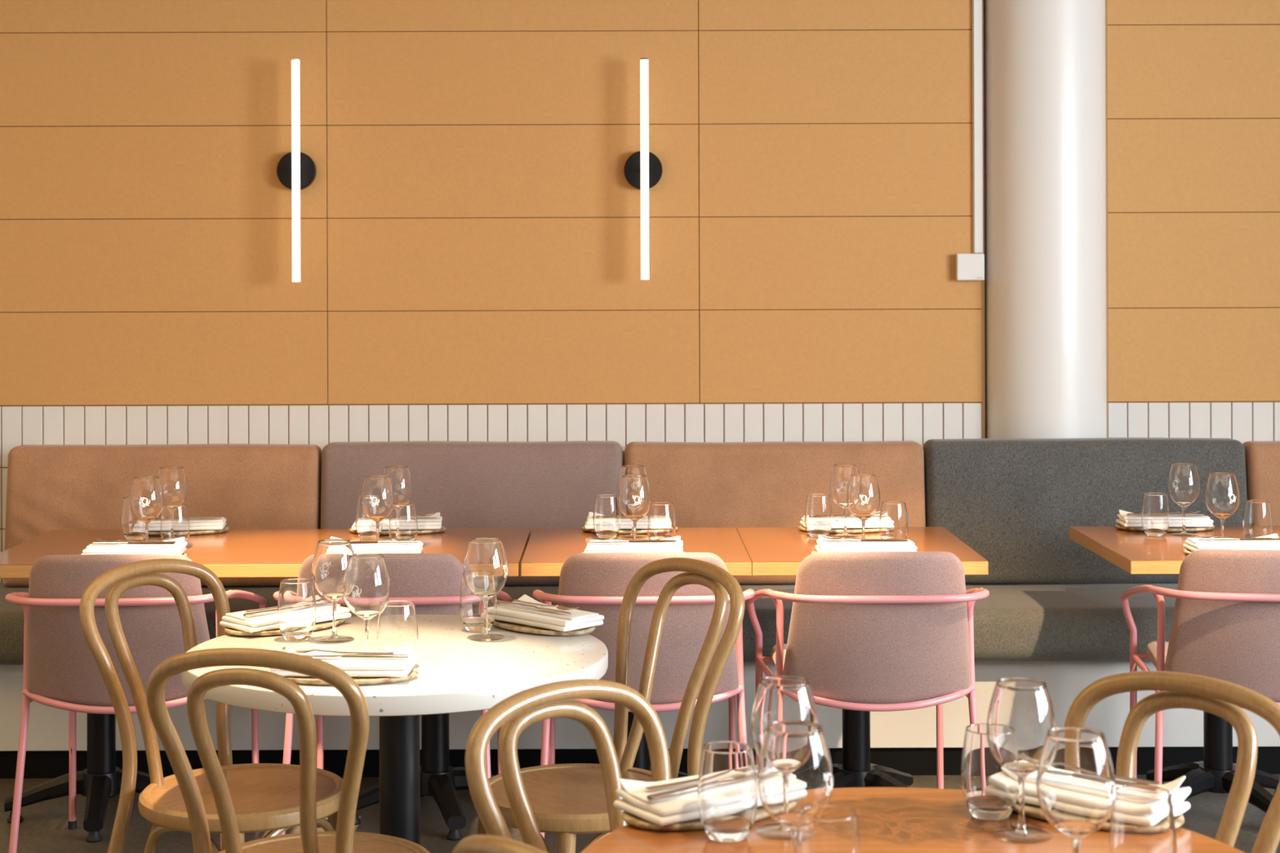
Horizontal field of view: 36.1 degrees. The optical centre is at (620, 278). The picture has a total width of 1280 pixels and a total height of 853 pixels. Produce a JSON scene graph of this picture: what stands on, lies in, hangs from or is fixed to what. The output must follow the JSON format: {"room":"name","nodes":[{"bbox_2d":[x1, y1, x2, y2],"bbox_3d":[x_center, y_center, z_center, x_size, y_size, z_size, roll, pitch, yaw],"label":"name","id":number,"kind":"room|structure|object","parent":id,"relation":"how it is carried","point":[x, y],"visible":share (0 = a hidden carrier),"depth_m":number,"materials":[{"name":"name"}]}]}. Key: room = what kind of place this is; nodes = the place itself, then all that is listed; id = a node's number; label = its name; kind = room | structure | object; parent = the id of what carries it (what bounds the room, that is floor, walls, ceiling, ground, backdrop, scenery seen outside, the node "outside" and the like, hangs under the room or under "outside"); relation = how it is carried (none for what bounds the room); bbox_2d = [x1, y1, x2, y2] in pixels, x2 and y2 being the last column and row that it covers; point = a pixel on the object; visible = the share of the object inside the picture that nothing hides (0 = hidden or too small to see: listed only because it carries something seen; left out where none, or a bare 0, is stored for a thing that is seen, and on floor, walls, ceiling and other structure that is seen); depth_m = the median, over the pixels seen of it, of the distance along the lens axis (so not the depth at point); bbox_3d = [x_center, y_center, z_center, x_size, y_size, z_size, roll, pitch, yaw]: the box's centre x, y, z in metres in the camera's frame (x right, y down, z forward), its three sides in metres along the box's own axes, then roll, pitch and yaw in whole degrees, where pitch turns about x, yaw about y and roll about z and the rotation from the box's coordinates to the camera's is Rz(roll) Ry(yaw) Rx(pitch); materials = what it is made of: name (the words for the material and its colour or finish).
{"room":"restaurant dining room","nodes":[
{"label":"restaurant dining room","id":0,"kind":"room"},
{"bbox_2d":[0,0,1279,582],"bbox_3d":[-0.021,0.008,6.739,8.842,2.950,0.403,0,0,0],"label":"wall","id":1,"kind":"structure","parent":0,"point":[470,214],"depth_m":6.54,"materials":[{"name":"brown wood"}]},
{"bbox_2d":[276,58,316,282],"bbox_3d":[-1.075,-0.355,6.483,0.127,0.732,0.114,0,0,0],"label":"wall lamp","id":2,"kind":"object","parent":1,"relation":"attached to","point":[296,171],"visible":1,"depth_m":6.43,"materials":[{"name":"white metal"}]},
{"bbox_2d":[624,57,662,279],"bbox_3d":[0.077,-0.359,6.483,0.127,0.726,0.114,0,0,0],"label":"wall lamp","id":3,"kind":"object","parent":1,"relation":"attached to","point":[642,169],"visible":1,"depth_m":6.43,"materials":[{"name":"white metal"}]},
{"bbox_2d":[972,0,982,253],"bbox_3d":[1.190,-0.778,6.532,0.033,1.386,0.016,0,0,0],"label":"duct","id":4,"kind":"object","parent":1,"relation":"attached to","point":[977,73],"visible":1,"depth_m":6.52,"materials":[{"name":"white plastic"}]},
{"bbox_2d":[981,0,985,438],"bbox_3d":[1.209,0.004,6.615,0.011,2.950,0.149,0,0,0],"label":"trim","id":5,"kind":"structure","parent":1,"relation":"attached to","point":[983,357],"depth_m":6.54,"materials":[{"name":"brown"}]},
{"bbox_2d":[0,774,1279,852],"bbox_3d":[0.005,1.533,1.700,9.200,0.100,11.000,0,0,0],"label":"floor","id":6,"kind":"structure","parent":0,"point":[43,828],"depth_m":5.32,"materials":[{"name":"concrete"}]},
{"bbox_2d":[4,554,266,852],"bbox_3d":[-1.221,1.070,4.974,0.559,0.836,0.715,0,0,-2],"label":"upholstered armchair","id":7,"kind":"object","parent":6,"relation":"on","point":[60,671],"visible":0.63,"depth_m":4.69,"materials":[{"name":"fabric"}]},
{"bbox_2d":[79,558,342,852],"bbox_3d":[-0.799,1.038,3.972,0.550,0.897,0.443,0,0,37],"label":"bentwood chair","id":8,"kind":"object","parent":6,"relation":"on","point":[265,797],"visible":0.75,"depth_m":3.95,"materials":[{"name":"brown wood"}]},
{"bbox_2d":[0,528,530,843],"bbox_3d":[-0.975,1.111,5.420,1.428,0.750,0.700,0,0,0],"label":"dining table","id":9,"kind":"object","parent":6,"relation":"on","point":[232,553],"visible":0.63,"depth_m":5.38,"materials":[{"name":"brown wood"}]},
{"bbox_2d":[129,475,164,541],"bbox_3d":[-1.276,0.637,5.295,0.090,0.200,0.090,0,0,-8],"label":"wine glass","id":10,"kind":"object","parent":9,"relation":"on","point":[146,497],"visible":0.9,"depth_m":5.26,"materials":[{"name":"clear"}]},
{"bbox_2d":[129,475,164,519],"bbox_3d":[-1.277,0.591,5.295,0.090,0.109,0.091,0,0,0],"label":"bowl","id":11,"kind":"object","parent":10,"relation":"on","point":[146,497],"depth_m":5.26,"materials":[{"name":"clear glass"}]},
{"bbox_2d":[157,466,187,539],"bbox_3d":[-1.273,0.637,5.572,0.090,0.200,0.090,0,0,8],"label":"wine glass","id":12,"kind":"object","parent":9,"relation":"on","point":[173,480],"visible":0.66,"depth_m":5.54,"materials":[{"name":"clear"}]},
{"bbox_2d":[157,466,187,504],"bbox_3d":[-1.273,0.591,5.572,0.090,0.109,0.091,0,0,0],"label":"bowl","id":13,"kind":"object","parent":12,"relation":"on","point":[173,480],"depth_m":5.54,"materials":[{"name":"clear glass"}]},
{"bbox_2d":[160,503,190,542],"bbox_3d":[-1.215,0.677,5.360,0.079,0.119,0.079,0,0,39],"label":"water tumbler","id":14,"kind":"object","parent":9,"relation":"on","point":[175,519],"visible":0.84,"depth_m":5.33,"materials":[{"name":"clear glass"}]},
{"bbox_2d":[360,475,394,540],"bbox_3d":[-0.654,0.634,5.295,0.090,0.200,0.090,0,0,3],"label":"wine glass","id":15,"kind":"object","parent":9,"relation":"on","point":[377,496],"visible":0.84,"depth_m":5.26,"materials":[{"name":"clear"}]},
{"bbox_2d":[360,475,394,518],"bbox_3d":[-0.654,0.588,5.295,0.090,0.109,0.090,0,0,0],"label":"bowl","id":16,"kind":"object","parent":15,"relation":"on","point":[377,496],"depth_m":5.26,"materials":[{"name":"clear glass"}]},
{"bbox_2d":[382,465,413,538],"bbox_3d":[-0.633,0.634,5.572,0.090,0.200,0.090,0,0,8],"label":"wine glass","id":17,"kind":"object","parent":9,"relation":"on","point":[400,476],"visible":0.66,"depth_m":5.54,"materials":[{"name":"clear"}]},
{"bbox_2d":[382,465,413,503],"bbox_3d":[-0.634,0.588,5.572,0.090,0.109,0.091,0,0,0],"label":"bowl","id":18,"kind":"object","parent":17,"relation":"on","point":[400,476],"depth_m":5.54,"materials":[{"name":"clear glass"}]},
{"bbox_2d":[388,502,417,541],"bbox_3d":[-0.592,0.675,5.360,0.079,0.119,0.079,0,0,-16],"label":"water tumbler","id":19,"kind":"object","parent":9,"relation":"on","point":[402,525],"visible":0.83,"depth_m":5.33,"materials":[{"name":"clear glass"}]},
{"bbox_3d":[-1.280,0.731,5.163,0.283,0.013,0.167,0,0,-1],"label":"plate","id":20,"kind":"object","parent":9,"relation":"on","visible":0},
{"bbox_2d":[81,537,186,554],"bbox_3d":[-1.278,0.707,5.162,0.259,0.036,0.120,0,0,-4],"label":"napkin","id":21,"kind":"object","parent":20,"relation":"on","point":[179,548],"visible":0.84,"depth_m":5.12,"materials":[{"name":"white fabric"}]},
{"bbox_3d":[-0.652,0.729,5.162,0.282,0.013,0.167,0,0,-3],"label":"plate","id":22,"kind":"object","parent":9,"relation":"on","visible":0},
{"bbox_2d":[330,536,422,553],"bbox_3d":[-0.651,0.704,5.163,0.260,0.037,0.120,0,0,-1],"label":"napkin","id":23,"kind":"object","parent":22,"relation":"on","point":[380,548],"visible":0.65,"depth_m":5.12,"materials":[{"name":"white fabric"}]},
{"bbox_2d":[146,648,430,852],"bbox_3d":[-0.546,1.037,3.360,0.443,0.897,0.550,0,0,13],"label":"bentwood chair","id":24,"kind":"object","parent":6,"relation":"on","point":[344,839],"visible":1,"depth_m":3.16,"materials":[{"name":"brown wood"}]},
{"bbox_2d":[273,553,512,835],"bbox_3d":[-0.568,1.068,4.974,0.559,0.836,0.715,0,0,0],"label":"upholstered armchair","id":25,"kind":"object","parent":6,"relation":"on","point":[433,581],"visible":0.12,"depth_m":4.66,"materials":[{"name":"fabric"}]},
{"bbox_2d":[180,614,608,845],"bbox_3d":[-0.440,1.109,3.880,0.835,0.750,0.835,0,0,0],"label":"table","id":26,"kind":"object","parent":6,"relation":"on","point":[457,673],"visible":0.6,"depth_m":3.83,"materials":[{"name":"white stone"}]},
{"bbox_2d":[224,617,346,635],"bbox_3d":[-0.703,0.729,4.132,0.282,0.012,0.166,0,0,-43],"label":"plate","id":27,"kind":"object","parent":26,"relation":"on","point":[320,625],"visible":0.38,"depth_m":4.04,"materials":[{"name":"metal"}]},
{"bbox_2d":[219,595,351,632],"bbox_3d":[-0.703,0.705,4.133,0.259,0.036,0.120,0,0,-45],"label":"napkin","id":28,"kind":"object","parent":27,"relation":"on","point":[236,620],"visible":0.59,"depth_m":4.07,"materials":[{"name":"white fabric"}]},
{"bbox_2d":[277,578,316,640],"bbox_3d":[-0.659,0.675,4.001,0.079,0.119,0.079,0,0,15],"label":"water tumbler","id":29,"kind":"object","parent":26,"relation":"on","point":[296,604],"visible":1,"depth_m":3.97,"materials":[{"name":"clear glass"}]},
{"bbox_2d":[311,538,354,643],"bbox_3d":[-0.582,0.634,3.994,0.090,0.200,0.090,0,0,-33],"label":"wine glass","id":30,"kind":"object","parent":26,"relation":"on","point":[331,556],"visible":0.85,"depth_m":3.96,"materials":[{"name":"clear"}]},
{"bbox_2d":[311,538,354,596],"bbox_3d":[-0.582,0.588,3.994,0.090,0.109,0.090,0,0,0],"label":"bowl","id":31,"kind":"object","parent":30,"relation":"on","point":[331,556],"depth_m":3.96,"materials":[{"name":"clear glass"}]},
{"bbox_2d":[266,668,417,685],"bbox_3d":[-0.513,0.729,3.615,0.283,0.013,0.167,0,0,4],"label":"plate","id":32,"kind":"object","parent":26,"relation":"on","point":[413,673],"visible":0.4,"depth_m":3.55,"materials":[{"name":"metal"}]},
{"bbox_2d":[267,645,416,677],"bbox_3d":[-0.511,0.704,3.614,0.259,0.036,0.120,0,0,2],"label":"napkin","id":33,"kind":"object","parent":32,"relation":"on","point":[353,667],"visible":0.59,"depth_m":3.57,"materials":[{"name":"white fabric"}]},
{"bbox_2d":[342,553,390,651],"bbox_3d":[-0.488,0.634,3.777,0.090,0.200,0.090,0,0,21],"label":"wine glass","id":34,"kind":"object","parent":26,"relation":"on","point":[366,584],"visible":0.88,"depth_m":3.75,"materials":[{"name":"clear"}]},
{"bbox_2d":[342,553,390,614],"bbox_3d":[-0.488,0.588,3.777,0.090,0.109,0.090,0,0,0],"label":"bowl","id":35,"kind":"object","parent":34,"relation":"on","point":[366,584],"depth_m":3.74,"materials":[{"name":"clear glass"}]},
{"bbox_2d":[376,600,418,652],"bbox_3d":[-0.422,0.675,3.721,0.079,0.119,0.079,0,0,30],"label":"water tumbler","id":36,"kind":"object","parent":26,"relation":"on","point":[397,625],"visible":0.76,"depth_m":3.69,"materials":[{"name":"clear glass"}]},
{"bbox_2d":[459,573,497,631],"bbox_3d":[-0.296,0.674,4.098,0.079,0.119,0.079,0,0,21],"label":"water tumbler","id":37,"kind":"object","parent":26,"relation":"on","point":[471,606],"visible":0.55,"depth_m":4.07,"materials":[{"name":"clear glass"}]},
{"bbox_2d":[463,537,507,640],"bbox_3d":[-0.274,0.633,4.006,0.090,0.200,0.090,0,0,18],"label":"wine glass","id":38,"kind":"object","parent":26,"relation":"on","point":[485,565],"visible":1,"depth_m":3.98,"materials":[{"name":"clear"}]},
{"bbox_2d":[463,537,507,595],"bbox_3d":[-0.274,0.587,4.007,0.090,0.109,0.090,0,0,0],"label":"bowl","id":39,"kind":"object","parent":38,"relation":"on","point":[485,565],"depth_m":3.97,"materials":[{"name":"clear glass"}]},
{"bbox_2d":[493,619,595,635],"bbox_3d":[-0.165,0.727,4.128,0.167,0.013,0.282,0,0,-44],"label":"plate","id":40,"kind":"object","parent":26,"relation":"on","point":[503,624],"visible":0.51,"depth_m":4.05,"materials":[{"name":"metal"}]},
{"bbox_2d":[495,594,604,631],"bbox_3d":[-0.165,0.703,4.129,0.260,0.037,0.120,0,0,45],"label":"napkin","id":41,"kind":"object","parent":40,"relation":"on","point":[578,620],"visible":0.81,"depth_m":4.07,"materials":[{"name":"white fabric"}]},
{"bbox_2d":[452,835,546,852],"bbox_3d":[0.096,1.035,2.172,0.550,0.897,0.443,0,0,-37],"label":"bentwood chair","id":42,"kind":"object","parent":6,"relation":"on","point":[475,843],"visible":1,"depth_m":2.07,"materials":[{"name":"brown wood"}]},
{"bbox_2d":[465,679,671,852],"bbox_3d":[0.076,1.035,2.683,0.443,0.897,0.550,0,0,-45],"label":"bentwood chair","id":43,"kind":"object","parent":6,"relation":"on","point":[522,709],"visible":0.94,"depth_m":2.82,"materials":[{"name":"brown wood"}]},
{"bbox_2d":[476,557,744,852],"bbox_3d":[-0.031,1.035,3.953,0.550,0.897,0.443,0,0,-37],"label":"bentwood chair","id":44,"kind":"object","parent":6,"relation":"on","point":[567,801],"visible":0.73,"depth_m":3.99,"materials":[{"name":"brown wood"}]},
{"bbox_2d":[520,527,751,778],"bbox_3d":[0.043,1.108,5.420,0.596,0.750,0.700,0,0,0],"label":"dining table","id":45,"kind":"object","parent":6,"relation":"on","point":[546,552],"visible":0.19,"depth_m":5.38,"materials":[{"name":"brown wood"}]},
{"bbox_2d":[592,494,621,538],"bbox_3d":[-0.037,0.673,5.550,0.079,0.119,0.079,0,0,39],"label":"water tumbler","id":46,"kind":"object","parent":45,"relation":"on","point":[606,519],"visible":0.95,"depth_m":5.52,"materials":[{"name":"clear glass"}]},
{"bbox_2d":[617,464,648,537],"bbox_3d":[0.037,0.632,5.572,0.090,0.200,0.090,0,0,8],"label":"wine glass","id":47,"kind":"object","parent":45,"relation":"on","point":[631,468],"visible":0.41,"depth_m":5.55,"materials":[{"name":"clear"}]},
{"bbox_2d":[617,464,648,494],"bbox_3d":[0.037,0.586,5.572,0.090,0.109,0.091,0,0,0],"label":"bowl","id":48,"kind":"object","parent":47,"relation":"on","point":[631,468],"depth_m":5.55,"materials":[{"name":"clear glass"}]},
{"bbox_2d":[617,474,651,539],"bbox_3d":[0.040,0.632,5.295,0.090,0.200,0.090,0,0,-8],"label":"wine glass","id":49,"kind":"object","parent":45,"relation":"on","point":[634,496],"visible":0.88,"depth_m":5.26,"materials":[{"name":"clear"}]},
{"bbox_2d":[617,474,651,517],"bbox_3d":[0.039,0.586,5.295,0.090,0.109,0.091,0,0,0],"label":"bowl","id":50,"kind":"object","parent":49,"relation":"on","point":[634,496],"depth_m":5.26,"materials":[{"name":"clear glass"}]},
{"bbox_2d":[647,502,675,539],"bbox_3d":[0.113,0.673,5.360,0.079,0.119,0.079,0,0,19],"label":"water tumbler","id":51,"kind":"object","parent":45,"relation":"on","point":[661,522],"visible":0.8,"depth_m":5.33,"materials":[{"name":"clear glass"}]},
{"bbox_3d":[0.036,0.727,5.162,0.282,0.012,0.167,0,0,-1],"label":"plate","id":52,"kind":"object","parent":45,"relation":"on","visible":0},
{"bbox_2d":[584,535,683,552],"bbox_3d":[0.036,0.702,5.162,0.259,0.036,0.120,0,0,2],"label":"napkin","id":53,"kind":"object","parent":52,"relation":"on","point":[626,547],"visible":0.84,"depth_m":5.11,"materials":[{"name":"white fabric"}]},
{"bbox_2d":[0,444,1279,778],"bbox_3d":[0.154,1.020,6.128,7.500,0.925,0.816,0,0,0],"label":"bench","id":54,"kind":"object","parent":6,"relation":"on","point":[1067,637],"visible":0.1,"depth_m":5.83,"materials":[{"name":"fabric"}]},
{"bbox_2d":[3,444,321,586],"bbox_3d":[-1.454,0.752,6.261,0.990,0.439,0.182,0,0,0],"label":"bench backrest","id":55,"kind":"object","parent":54,"relation":"on","point":[49,487],"visible":0.49,"depth_m":6.20,"materials":[{"name":"orange fabric"}]},
{"bbox_2d":[0,582,559,665],"bbox_3d":[-1.766,1.056,6.040,3.658,0.164,0.640,0,0,0],"label":"seat cushion","id":56,"kind":"object","parent":54,"relation":"on","point":[11,615],"depth_m":5.83,"materials":[{"name":"fabric"}]},
{"bbox_2d":[320,440,622,585],"bbox_3d":[-0.471,0.746,6.261,0.958,0.446,0.182,0,0,0],"label":"bench backrest","id":57,"kind":"object","parent":54,"relation":"on","point":[531,485],"visible":0.55,"depth_m":6.20,"materials":[{"name":"fabric"}]},
{"bbox_2d":[624,440,925,584],"bbox_3d":[0.492,0.745,6.260,0.952,0.441,0.184,0,0,0],"label":"bench backrest","id":58,"kind":"object","parent":54,"relation":"on","point":[748,484],"visible":0.45,"depth_m":6.21,"materials":[{"name":"orange fabric"}]},
{"bbox_2d":[739,582,1177,662],"bbox_3d":[1.984,1.043,6.040,3.838,0.163,0.640,0,0,0],"label":"seat cushion","id":59,"kind":"object","parent":54,"relation":"on","point":[1017,622],"depth_m":5.73,"materials":[{"name":"fabric"}]},
{"bbox_2d":[923,437,1247,583],"bbox_3d":[1.483,0.737,6.262,1.015,0.449,0.180,0,0,0],"label":"bench backrest","id":60,"kind":"object","parent":54,"relation":"on","point":[1015,502],"visible":0.73,"depth_m":6.20,"materials":[{"name":"grey fabric"}]},
{"bbox_2d":[1242,440,1279,525],"bbox_3d":[2.477,0.739,6.261,0.957,0.438,0.180,0,0,0],"label":"bench backrest","id":61,"kind":"object","parent":54,"relation":"on","point":[1262,458],"visible":0.34,"depth_m":6.22,"materials":[{"name":"orange fabric"}]},
{"bbox_2d":[532,552,755,838],"bbox_3d":[0.059,1.066,4.974,0.559,0.836,0.715,0,0,0],"label":"upholstered armchair","id":62,"kind":"object","parent":6,"relation":"on","point":[591,582],"visible":0.55,"depth_m":4.67,"materials":[{"name":"fabric"}]},
{"bbox_2d":[736,526,988,788],"bbox_3d":[0.648,1.106,5.420,0.609,0.750,0.700,0,0,0],"label":"dining table","id":63,"kind":"object","parent":6,"relation":"on","point":[771,551],"visible":0.41,"depth_m":5.38,"materials":[{"name":"brown wood"}]},
{"bbox_2d":[804,493,832,537],"bbox_3d":[0.561,0.671,5.550,0.079,0.119,0.079,0,0,-17],"label":"water tumbler","id":64,"kind":"object","parent":63,"relation":"on","point":[818,509],"visible":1,"depth_m":5.52,"materials":[{"name":"clear glass"}]},
{"bbox_2d":[829,464,858,537],"bbox_3d":[0.639,0.630,5.572,0.090,0.200,0.090,0,0,2],"label":"wine glass","id":65,"kind":"object","parent":63,"relation":"on","point":[841,474],"visible":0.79,"depth_m":5.54,"materials":[{"name":"clear"}]},
{"bbox_2d":[829,464,858,504],"bbox_3d":[0.639,0.584,5.572,0.090,0.109,0.091,0,0,0],"label":"bowl","id":66,"kind":"object","parent":65,"relation":"on","point":[841,474],"depth_m":5.54,"materials":[{"name":"clear glass"}]},
{"bbox_2d":[846,473,879,538],"bbox_3d":[0.656,0.630,5.295,0.090,0.200,0.090,0,0,4],"label":"wine glass","id":67,"kind":"object","parent":63,"relation":"on","point":[863,495],"visible":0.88,"depth_m":5.26,"materials":[{"name":"clear"}]},
{"bbox_2d":[846,473,879,516],"bbox_3d":[0.656,0.584,5.295,0.090,0.109,0.091,0,0,0],"label":"bowl","id":68,"kind":"object","parent":67,"relation":"on","point":[863,495],"depth_m":5.26,"materials":[{"name":"clear glass"}]},
{"bbox_2d":[879,501,908,539],"bbox_3d":[0.747,0.671,5.360,0.079,0.119,0.079,0,0,8],"label":"water tumbler","id":69,"kind":"object","parent":63,"relation":"on","point":[893,520],"visible":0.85,"depth_m":5.33,"materials":[{"name":"clear glass"}]},
{"bbox_3d":[0.643,0.724,5.163,0.283,0.013,0.167,0,0,-1],"label":"plate","id":70,"kind":"object","parent":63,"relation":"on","visible":0},
{"bbox_2d":[814,534,917,552],"bbox_3d":[0.645,0.700,5.163,0.260,0.037,0.120,0,0,0],"label":"napkin","id":71,"kind":"object","parent":70,"relation":"on","point":[823,546],"visible":0.84,"depth_m":5.11,"materials":[{"name":"white fabric"}]},
{"bbox_2d":[746,551,989,788],"bbox_3d":[0.623,1.064,4.974,0.559,0.836,0.715,0,0,0],"label":"upholstered armchair","id":72,"kind":"object","parent":6,"relation":"on","point":[868,631],"visible":0.88,"depth_m":4.68,"materials":[{"name":"pink fabric"}]},
{"bbox_2d":[581,786,1244,852],"bbox_3d":[0.372,1.107,2.385,0.880,0.750,0.880,0,0,0],"label":"wood table","id":73,"kind":"object","parent":6,"relation":"on","point":[890,820],"visible":0.41,"depth_m":2.58,"materials":[{"name":"brown wood"}]},
{"bbox_2d":[621,805,769,831],"bbox_3d":[0.126,0.727,2.698,0.282,0.012,0.166,0,0,-35],"label":"plate","id":74,"kind":"object","parent":73,"relation":"on","point":[631,820],"visible":0.25,"depth_m":2.61,"materials":[{"name":"metal"}]},
{"bbox_2d":[613,771,762,826],"bbox_3d":[0.126,0.702,2.698,0.260,0.037,0.120,0,0,-34],"label":"napkin","id":75,"kind":"object","parent":74,"relation":"on","point":[682,807],"visible":0.41,"depth_m":2.63,"materials":[{"name":"white fabric"}]},
{"bbox_2d":[697,741,757,842],"bbox_3d":[0.141,0.673,2.571,0.079,0.119,0.079,0,0,-9],"label":"water tumbler","id":76,"kind":"object","parent":73,"relation":"on","point":[727,793],"visible":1,"depth_m":2.54,"materials":[{"name":"clear glass"}]},
{"bbox_2d":[750,675,818,839],"bbox_3d":[0.218,0.631,2.594,0.090,0.200,0.090,0,0,-25],"label":"wine glass","id":77,"kind":"object","parent":73,"relation":"on","point":[777,698],"visible":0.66,"depth_m":2.56,"materials":[{"name":"clear"}]},
{"bbox_2d":[750,675,818,756],"bbox_3d":[0.217,0.585,2.594,0.090,0.109,0.090,0,0,0],"label":"bowl","id":78,"kind":"object","parent":77,"relation":"on","point":[777,698],"depth_m":2.56,"materials":[{"name":"clear glass"}]},
{"bbox_2d":[756,720,832,852],"bbox_3d":[0.208,0.631,2.328,0.090,0.200,0.090,0,0,30],"label":"wine glass","id":79,"kind":"object","parent":73,"relation":"on","point":[794,773],"visible":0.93,"depth_m":2.30,"materials":[{"name":"clear"}]},
{"bbox_2d":[794,804,861,852],"bbox_3d":[0.238,0.672,2.253,0.079,0.119,0.079,0,0,-42],"label":"water tumbler","id":80,"kind":"object","parent":73,"relation":"on","point":[821,828],"visible":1,"depth_m":2.23,"materials":[{"name":"clear glass"}]},
{"bbox_2d":[960,723,1018,820],"bbox_3d":[0.503,0.671,2.670,0.079,0.119,0.079,0,0,13],"label":"water tumbler","id":81,"kind":"object","parent":73,"relation":"on","point":[990,792],"visible":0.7,"depth_m":2.64,"materials":[{"name":"clear glass"}]},
{"bbox_2d":[986,677,1056,844],"bbox_3d":[0.526,0.630,2.574,0.090,0.200,0.090,0,0,28],"label":"wine glass","id":82,"kind":"object","parent":73,"relation":"on","point":[1020,714],"visible":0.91,"depth_m":2.54,"materials":[{"name":"clear"}]},
{"bbox_2d":[986,677,1056,770],"bbox_3d":[0.526,0.584,2.574,0.090,0.109,0.090,0,0,0],"label":"bowl","id":83,"kind":"object","parent":82,"relation":"on","point":[1020,714],"depth_m":2.54,"materials":[{"name":"clear glass"}]},
{"bbox_2d":[1036,726,1115,852],"bbox_3d":[0.532,0.630,2.289,0.090,0.200,0.090,0,0,38],"label":"wine glass","id":84,"kind":"object","parent":73,"relation":"on","point":[1076,786],"visible":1,"depth_m":2.26,"materials":[{"name":"clear"}]},
{"bbox_2d":[1013,801,1184,831],"bbox_3d":[0.637,0.725,2.688,0.282,0.013,0.167,0,0,42],"label":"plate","id":85,"kind":"object","parent":73,"relation":"on","point":[1030,810],"visible":0.1,"depth_m":2.65,"materials":[{"name":"metal"}]},
{"bbox_2d":[1017,771,1191,819],"bbox_3d":[0.638,0.695,2.688,0.263,0.047,0.119,0,0,41],"label":"napkin","id":86,"kind":"object","parent":85,"relation":"on","point":[1179,795],"visible":0.1,"depth_m":2.65,"materials":[{"name":"white fabric"}]},
{"bbox_2d":[1108,785,1177,852],"bbox_3d":[0.623,0.671,2.339,0.079,0.119,0.079,0,0,40],"label":"water tumbler","id":87,"kind":"object","parent":73,"relation":"on","point":[1142,820],"visible":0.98,"depth_m":2.31,"materials":[{"name":"clear glass"}]},
{"bbox_2d":[1063,671,1279,852],"bbox_3d":[0.683,1.033,2.721,0.443,0.897,0.550,0,0,44],"label":"bentwood chair","id":88,"kind":"object","parent":6,"relation":"on","point":[1222,699],"visible":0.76,"depth_m":2.87,"materials":[{"name":"brown wood"}]},
{"bbox_2d":[1068,525,1279,813],"bbox_3d":[1.651,1.102,5.420,0.660,0.750,0.700,0,0,0],"label":"dining table","id":89,"kind":"object","parent":6,"relation":"on","point":[1135,553],"visible":0.41,"depth_m":5.38,"materials":[{"name":"brown wood"}]},
{"bbox_2d":[1141,492,1169,537],"bbox_3d":[1.514,0.668,5.550,0.079,0.119,0.079,0,0,-14],"label":"water tumbler","id":90,"kind":"object","parent":89,"relation":"on","point":[1155,513],"visible":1,"depth_m":5.52,"materials":[{"name":"clear glass"}]},
{"bbox_2d":[1115,524,1214,532],"bbox_3d":[1.580,0.721,5.696,0.283,0.013,0.167,0,0,3],"label":"plate","id":91,"kind":"object","parent":89,"relation":"on","point":[1117,526],"visible":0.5,"depth_m":5.64,"materials":[{"name":"metal"}]},
{"bbox_2d":[1115,510,1213,527],"bbox_3d":[1.579,0.697,5.698,0.260,0.037,0.120,0,0,2],"label":"napkin","id":92,"kind":"object","parent":91,"relation":"on","point":[1125,521],"visible":0.66,"depth_m":5.64,"materials":[{"name":"white fabric"}]},
{"bbox_2d":[1167,462,1199,536],"bbox_3d":[1.600,0.627,5.572,0.090,0.200,0.090,0,0,-15],"label":"wine glass","id":93,"kind":"object","parent":89,"relation":"on","point":[1183,482],"visible":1,"depth_m":5.54,"materials":[{"name":"clear"}]},
{"bbox_2d":[1167,462,1199,503],"bbox_3d":[1.600,0.581,5.572,0.090,0.109,0.090,0,0,0],"label":"bowl","id":94,"kind":"object","parent":93,"relation":"on","point":[1183,482],"depth_m":5.54,"materials":[{"name":"clear glass"}]},
{"bbox_2d":[1182,549,1191,555],"bbox_3d":[1.624,0.721,5.162,0.282,0.013,0.167,0,0,1],"label":"plate","id":95,"kind":"object","parent":89,"relation":"on","point":[1188,552],"visible":0.1,"depth_m":5.16,"materials":[{"name":"metal"}]},
{"bbox_2d":[1182,533,1279,551],"bbox_3d":[1.625,0.697,5.162,0.259,0.036,0.120,0,0,-1],"label":"napkin","id":96,"kind":"object","parent":95,"relation":"on","point":[1193,544],"visible":0.79,"depth_m":5.13,"materials":[{"name":"white fabric"}]},
{"bbox_2d":[1204,472,1239,538],"bbox_3d":[1.625,0.627,5.295,0.090,0.200,0.090,0,0,-18],"label":"wine glass","id":97,"kind":"object","parent":89,"relation":"on","point":[1222,495],"visible":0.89,"depth_m":5.26,"materials":[{"name":"clear"}]},
{"bbox_2d":[1204,472,1239,515],"bbox_3d":[1.625,0.581,5.295,0.090,0.109,0.090,0,0,0],"label":"bowl","id":98,"kind":"object","parent":97,"relation":"on","point":[1222,495],"depth_m":5.26,"materials":[{"name":"clear glass"}]},
{"bbox_2d":[1242,499,1272,537],"bbox_3d":[1.741,0.667,5.360,0.079,0.119,0.079,0,0,1],"label":"water tumbler","id":99,"kind":"object","parent":89,"relation":"on","point":[1257,522],"visible":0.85,"depth_m":5.33,"materials":[{"name":"clear glass"}]},
{"bbox_2d":[1120,549,1279,784],"bbox_3d":[1.591,1.060,4.975,0.559,0.836,0.715,0,0,8],"label":"upholstered armchair","id":100,"kind":"object","parent":6,"relation":"on","point":[1225,625],"visible":0.77,"depth_m":4.70,"materials":[{"name":"pink fabric"}]},
{"bbox_2d":[983,0,1106,438],"bbox_3d":[1.423,0.003,6.585,0.405,2.950,0.405,0,0,0],"label":"column","id":101,"kind":"structure","parent":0,"point":[1046,374],"depth_m":6.41,"materials":[{"name":"white paint"}]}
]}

